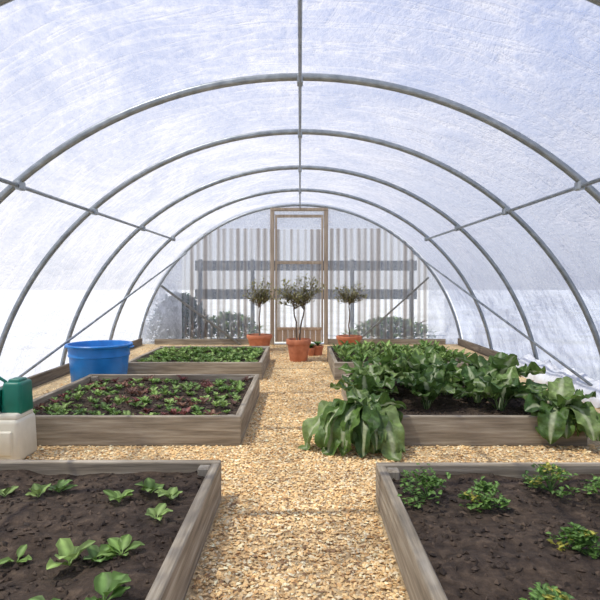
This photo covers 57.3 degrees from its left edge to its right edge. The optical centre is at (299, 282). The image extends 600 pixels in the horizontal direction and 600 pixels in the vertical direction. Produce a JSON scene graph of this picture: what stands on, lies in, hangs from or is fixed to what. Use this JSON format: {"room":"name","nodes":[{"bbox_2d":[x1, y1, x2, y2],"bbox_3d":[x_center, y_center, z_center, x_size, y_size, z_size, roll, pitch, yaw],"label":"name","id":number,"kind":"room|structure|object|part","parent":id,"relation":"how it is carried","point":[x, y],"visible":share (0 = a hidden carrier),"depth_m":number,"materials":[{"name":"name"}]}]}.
{"room":"greenhouse","nodes":[
{"label":"greenhouse","id":0,"kind":"room"},
{"bbox_2d":[138,203,461,343],"bbox_3d":[0.000,-0.165,9.861,5.840,2.530,0.037,0,0,0],"label":"wall","id":1,"kind":"structure","parent":0,"point":[161,314],"depth_m":9.86,"materials":[{"name":"white plastic"}]},
{"bbox_2d":[1,338,141,387],"bbox_3d":[-2.820,1.040,4.380,0.040,0.120,10.760,0,0,0],"label":"baseboard","id":2,"kind":"structure","parent":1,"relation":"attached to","point":[38,379],"depth_m":6.21,"materials":[{"name":"brown wood"}]},
{"bbox_2d":[270,211,327,344],"bbox_3d":[-0.015,-0.110,9.830,1.030,2.420,0.100,0,0,0],"label":"door frame","id":3,"kind":"structure","parent":1,"relation":"in","point":[271,212],"depth_m":9.78,"materials":[{"name":"wood"}]},
{"bbox_2d":[275,215,322,341],"bbox_3d":[-0.015,-0.085,9.812,0.860,2.270,0.043,0,0,0],"label":"door","id":4,"kind":"structure","parent":3,"relation":"attached to","point":[278,262],"depth_m":9.80,"materials":[{"name":"wood"}]},
{"bbox_2d":[270,208,327,210],"bbox_3d":[-0.015,-1.315,9.827,1.030,0.050,0.105,0,0,0],"label":"header","id":5,"kind":"object","parent":1,"relation":"attached to","point":[271,209],"depth_m":9.77,"materials":[{"name":"wood"}]},
{"bbox_2d":[277,327,320,341],"bbox_3d":[-0.015,0.920,9.805,0.790,0.260,0.040,0,0,0],"label":"panel","id":6,"kind":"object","parent":1,"relation":"in","point":[314,333],"depth_m":9.80,"materials":[{"name":"wood"}]},
{"bbox_2d":[154,339,445,344],"bbox_3d":[0.000,1.050,9.818,5.200,0.100,0.035,0,0,0],"label":"trim","id":7,"kind":"structure","parent":1,"relation":"attached to","point":[156,341],"depth_m":9.80,"materials":[{"name":"brown wood"}]},
{"bbox_2d":[458,338,518,359],"bbox_3d":[2.820,1.040,4.380,0.040,0.120,10.760,0,0,0],"label":"baseboard","id":8,"kind":"structure","parent":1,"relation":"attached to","point":[477,348],"depth_m":8.69,"materials":[{"name":"wood"}]},
{"bbox_2d":[0,290,599,380],"bbox_3d":[0.000,1.130,30.000,120.000,0.001,120.000,0,0,0],"label":"ground","id":9,"kind":"structure","parent":0,"point":[230,304],"depth_m":18.52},
{"bbox_2d":[148,292,213,338],"bbox_3d":[-2.313,0.644,10.516,1.385,0.989,0.907,0,0,0],"label":"evergreen shrub","id":10,"kind":"object","parent":9,"relation":"on","point":[186,298],"visible":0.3,"depth_m":10.41,"materials":[{"name":"green plant"}]},
{"bbox_2d":[196,311,263,338],"bbox_3d":[-1.393,0.843,10.909,1.500,0.600,0.840,0,0,0],"label":"evergreen shrub","id":11,"kind":"object","parent":9,"relation":"on","point":[224,318],"visible":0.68,"depth_m":10.79,"materials":[{"name":"green plant"}]},
{"bbox_2d":[195,259,416,335],"bbox_3d":[0.125,0.315,11.560,4.650,1.630,0.120,0,0,0],"label":"fence","id":12,"kind":"object","parent":9,"relation":"on","point":[352,265],"visible":0.47,"depth_m":11.50,"materials":[{"name":"grey wood"}]},
{"bbox_2d":[340,315,436,338],"bbox_3d":[1.789,0.891,10.872,1.961,0.509,0.900,0,0,0],"label":"evergreen shrub","id":13,"kind":"object","parent":9,"relation":"on","point":[397,330],"visible":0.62,"depth_m":10.79,"materials":[{"name":"green plant"}]},
{"bbox_2d":[24,344,599,599],"bbox_3d":[0.000,1.100,4.405,5.800,0.001,11.010,0,0,0],"label":"floor","id":14,"kind":"structure","parent":0,"point":[37,391],"depth_m":3.03,"materials":[{"name":"beige gravel"}]},
{"bbox_2d":[0,376,36,459],"bbox_3d":[-1.870,0.842,3.445,0.337,0.516,0.269,0,0,0],"label":"canister","id":15,"kind":"object","parent":14,"relation":"on","point":[18,438],"visible":0.98,"depth_m":3.39,"materials":[{"name":"beige plastic"}]},
{"bbox_2d":[64,340,133,382],"bbox_3d":[-2.130,0.870,5.830,0.728,0.460,0.686,0,0,0],"label":"plastic tub","id":16,"kind":"object","parent":14,"relation":"on","point":[86,358],"visible":0.8,"depth_m":5.59,"materials":[{"name":"blue plastic"}]},
{"bbox_2d":[0,460,220,599],"bbox_3d":[-1.225,1.000,1.875,1.650,0.200,1.850,0,0,0],"label":"raised garden bed","id":17,"kind":"object","parent":14,"relation":"on","point":[163,568],"visible":0.82,"depth_m":2.16,"materials":[{"name":"soil"}]},
{"bbox_2d":[0,478,182,599],"bbox_3d":[-1.239,0.922,1.737,1.492,0.119,1.722,0,0,0],"label":"seedlings","id":18,"kind":"object","parent":17,"relation":"on","point":[105,583],"visible":1,"depth_m":1.93,"materials":[{"name":"green plant"}]},
{"bbox_2d":[33,374,259,445],"bbox_3d":[-1.240,1.000,4.565,1.680,0.200,1.730,0,0,0],"label":"raised garden bed","id":19,"kind":"object","parent":14,"relation":"on","point":[224,429],"visible":0.59,"depth_m":3.70,"materials":[{"name":"wood"}]},
{"bbox_2d":[33,375,251,414],"bbox_3d":[-1.229,0.926,4.573,1.567,0.099,1.615,0,0,0],"label":"seedlings","id":20,"kind":"object","parent":19,"relation":"on","point":[119,399],"visible":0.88,"depth_m":4.41,"materials":[{"name":"green plant"}]},
{"bbox_2d":[127,346,269,379],"bbox_3d":[-1.215,1.000,7.035,1.570,0.200,1.630,0,0,0],"label":"raised garden bed","id":21,"kind":"object","parent":14,"relation":"on","point":[134,366],"visible":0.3,"depth_m":6.22,"materials":[{"name":"wood"}]},
{"bbox_2d":[137,345,264,361],"bbox_3d":[-1.216,0.916,7.035,1.523,0.121,1.590,0,0,0],"label":"plants","id":22,"kind":"object","parent":21,"relation":"on","point":[252,353],"visible":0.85,"depth_m":6.91,"materials":[{"name":"green plant"}]},
{"bbox_2d":[242,275,274,345],"bbox_3d":[-0.657,0.480,8.963,0.558,1.240,0.586,0,0,-14],"label":"tree","id":23,"kind":"object","parent":14,"relation":"on","point":[257,339],"visible":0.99,"depth_m":8.87,"materials":[{"name":"green plant"}]},
{"bbox_3d":[-0.660,0.970,8.950,0.420,0.260,0.420,0,0,0],"label":"terracotta pot","id":24,"kind":"part","parent":23,"relation":"part of","materials":[{"name":"ceramic"}]},
{"bbox_2d":[272,273,326,361],"bbox_3d":[-0.005,0.481,7.755,0.782,1.238,0.754,0,0,0],"label":"tree","id":25,"kind":"object","parent":14,"relation":"on","point":[298,348],"visible":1,"depth_m":7.65,"materials":[{"name":"green plant"}]},
{"bbox_3d":[-0.020,0.945,7.750,0.350,0.310,0.350,0,0,0],"label":"terracotta pot","id":26,"kind":"part","parent":25,"relation":"part of","materials":[{"name":"ceramic"}]},
{"bbox_2d":[0,0,599,385],"bbox_3d":[0.000,-0.155,4.421,5.848,2.541,10.922,0,0,0],"label":"frame","id":27,"kind":"object","parent":14,"relation":"on","point":[18,183],"depth_m":5.06,"materials":[{"name":"grey metal"}]},
{"bbox_2d":[0,0,599,386],"bbox_3d":[0.000,-0.177,4.390,5.899,2.550,10.980,0,0,0],"label":"polytunnel cover","id":28,"kind":"object","parent":14,"relation":"on","point":[494,158],"visible":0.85,"depth_m":4.38,"materials":[{"name":"white plastic"}]},
{"bbox_2d":[308,343,314,355],"bbox_3d":[0.160,1.009,8.299,0.170,0.182,0.169,0,0,0],"label":"seedling","id":29,"kind":"object","parent":14,"relation":"on","point":[311,350],"visible":0.73,"depth_m":8.25,"materials":[{"name":"ceramic"}]},
{"bbox_2d":[25,345,599,599],"bbox_3d":[0.004,1.095,5.499,5.220,0.028,8.429,0,0,0],"label":"chips","id":30,"kind":"object","parent":14,"relation":"on","point":[368,533],"visible":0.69,"depth_m":2.79,"materials":[{"name":"stone"}]},
{"bbox_2d":[298,382,405,460],"bbox_3d":[0.344,0.886,3.710,0.714,0.404,0.723,0,0,0],"label":"plant","id":31,"kind":"object","parent":30,"relation":"on","point":[373,425],"visible":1,"depth_m":3.51,"materials":[{"name":"green plant"}]},
{"bbox_2d":[312,341,323,355],"bbox_3d":[0.270,0.996,8.350,0.180,0.207,0.180,0,0,0],"label":"seedling","id":32,"kind":"object","parent":14,"relation":"on","point":[318,348],"visible":0.96,"depth_m":8.29,"materials":[{"name":"ceramic"}]},
{"bbox_2d":[333,282,369,344],"bbox_3d":[0.802,0.526,8.937,0.662,1.149,0.572,0,0,-37],"label":"tree","id":33,"kind":"object","parent":14,"relation":"on","point":[350,299],"visible":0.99,"depth_m":8.87,"materials":[{"name":"green plant"}]},
{"bbox_3d":[0.800,0.980,8.950,0.420,0.240,0.420,0,0,0],"label":"terracotta pot","id":34,"kind":"part","parent":33,"relation":"part of","materials":[{"name":"ceramic"}]},
{"bbox_2d":[327,346,467,379],"bbox_3d":[1.195,1.000,7.035,1.610,0.200,1.630,0,0,0],"label":"raised garden bed","id":35,"kind":"object","parent":14,"relation":"on","point":[334,361],"visible":0.11,"depth_m":6.57,"materials":[{"name":"wood"}]},
{"bbox_2d":[330,339,471,361],"bbox_3d":[1.218,0.871,7.046,1.660,0.205,1.658,0,0,0],"label":"leafy greens","id":36,"kind":"object","parent":35,"relation":"on","point":[345,350],"visible":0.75,"depth_m":6.96,"materials":[{"name":"green plant"}]},
{"bbox_2d":[341,374,586,445],"bbox_3d":[1.175,1.000,4.565,1.530,0.200,1.730,0,0,0],"label":"raised garden bed","id":37,"kind":"object","parent":14,"relation":"on","point":[450,421],"visible":0.39,"depth_m":3.70,"materials":[{"name":"wood"}]},
{"bbox_2d":[330,372,398,401],"bbox_3d":[0.483,0.833,4.254,0.514,0.315,0.472,0,0,-42],"label":"plant","id":38,"kind":"object","parent":37,"relation":"on","point":[371,383],"visible":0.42,"depth_m":4.17,"materials":[{"name":"green plant"}]},
{"bbox_2d":[338,359,399,388],"bbox_3d":[0.640,0.813,4.731,0.553,0.312,0.641,0,0,33],"label":"plant","id":39,"kind":"object","parent":37,"relation":"on","point":[371,370],"visible":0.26,"depth_m":4.67,"materials":[{"name":"green plant"}]},
{"bbox_2d":[362,356,393,366],"bbox_3d":[0.810,0.846,5.163,0.497,0.277,0.527,0,0,0],"label":"plant","id":40,"kind":"object","parent":37,"relation":"on","point":[366,363],"visible":0.06,"depth_m":5.24,"materials":[{"name":"green plant"}]},
{"bbox_2d":[367,344,454,391],"bbox_3d":[0.962,0.746,4.754,0.694,0.426,0.669,0,0,29],"label":"plant","id":41,"kind":"object","parent":37,"relation":"on","point":[418,363],"visible":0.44,"depth_m":4.69,"materials":[{"name":"green plant"}]},
{"bbox_2d":[393,364,461,408],"bbox_3d":[0.981,0.815,4.251,0.504,0.346,0.528,0,0,0],"label":"plant","id":42,"kind":"object","parent":37,"relation":"on","point":[428,385],"visible":1,"depth_m":4.18,"materials":[{"name":"green plant"}]},
{"bbox_2d":[431,364,464,394],"bbox_3d":[1.246,0.812,4.622,0.546,0.301,0.479,0,0,0],"label":"plant","id":43,"kind":"object","parent":37,"relation":"on","point":[447,376],"visible":0.21,"depth_m":4.55,"materials":[{"name":"green plant"}]},
{"bbox_2d":[430,353,466,366],"bbox_3d":[1.254,0.837,5.138,0.577,0.322,0.633,0,0,-25],"label":"plant","id":44,"kind":"object","parent":37,"relation":"on","point":[435,355],"visible":0.09,"depth_m":5.25,"materials":[{"name":"green plant"}]},
{"bbox_2d":[448,366,508,402],"bbox_3d":[1.468,0.832,4.413,0.564,0.287,0.552,0,0,0],"label":"plant","id":45,"kind":"object","parent":37,"relation":"on","point":[468,373],"visible":0.52,"depth_m":4.47,"materials":[{"name":"green plant"}]},
{"bbox_2d":[453,366,547,410],"bbox_3d":[1.527,0.812,4.126,0.553,0.332,0.580,0,0,-43],"label":"plant","id":46,"kind":"object","parent":37,"relation":"on","point":[505,389],"visible":0.89,"depth_m":4.10,"materials":[{"name":"green plant"}]},
{"bbox_2d":[456,352,545,387],"bbox_3d":[1.731,0.780,4.684,0.759,0.397,0.706,0,0,0],"label":"plant","id":47,"kind":"object","parent":37,"relation":"on","point":[502,361],"visible":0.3,"depth_m":4.66,"materials":[{"name":"green plant"}]},
{"bbox_2d":[514,376,599,443],"bbox_3d":[1.780,0.869,3.800,0.549,0.373,0.584,0,0,18],"label":"plant","id":48,"kind":"object","parent":37,"relation":"on","point":[565,413],"visible":1,"depth_m":3.66,"materials":[{"name":"green plant"}]},
{"bbox_2d":[376,462,599,599],"bbox_3d":[1.215,1.000,1.855,1.670,0.200,1.810,0,0,0],"label":"raised garden bed","id":49,"kind":"object","parent":14,"relation":"on","point":[445,550],"visible":0.76,"depth_m":2.13,"materials":[{"name":"soil"}]},
{"bbox_2d":[397,462,599,599],"bbox_3d":[1.080,0.898,2.044,1.333,0.173,1.177,0,0,0],"label":"plants","id":50,"kind":"object","parent":49,"relation":"on","point":[582,537],"visible":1,"depth_m":2.34,"materials":[{"name":"green plant"}]},
{"bbox_2d":[516,354,599,407],"bbox_3d":[2.692,0.976,5.800,0.192,0.248,3.600,0,0,0],"label":"skirt","id":51,"kind":"object","parent":14,"relation":"on","point":[552,372],"visible":0.48,"depth_m":5.68,"materials":[{"name":"white plastic"}]}
]}

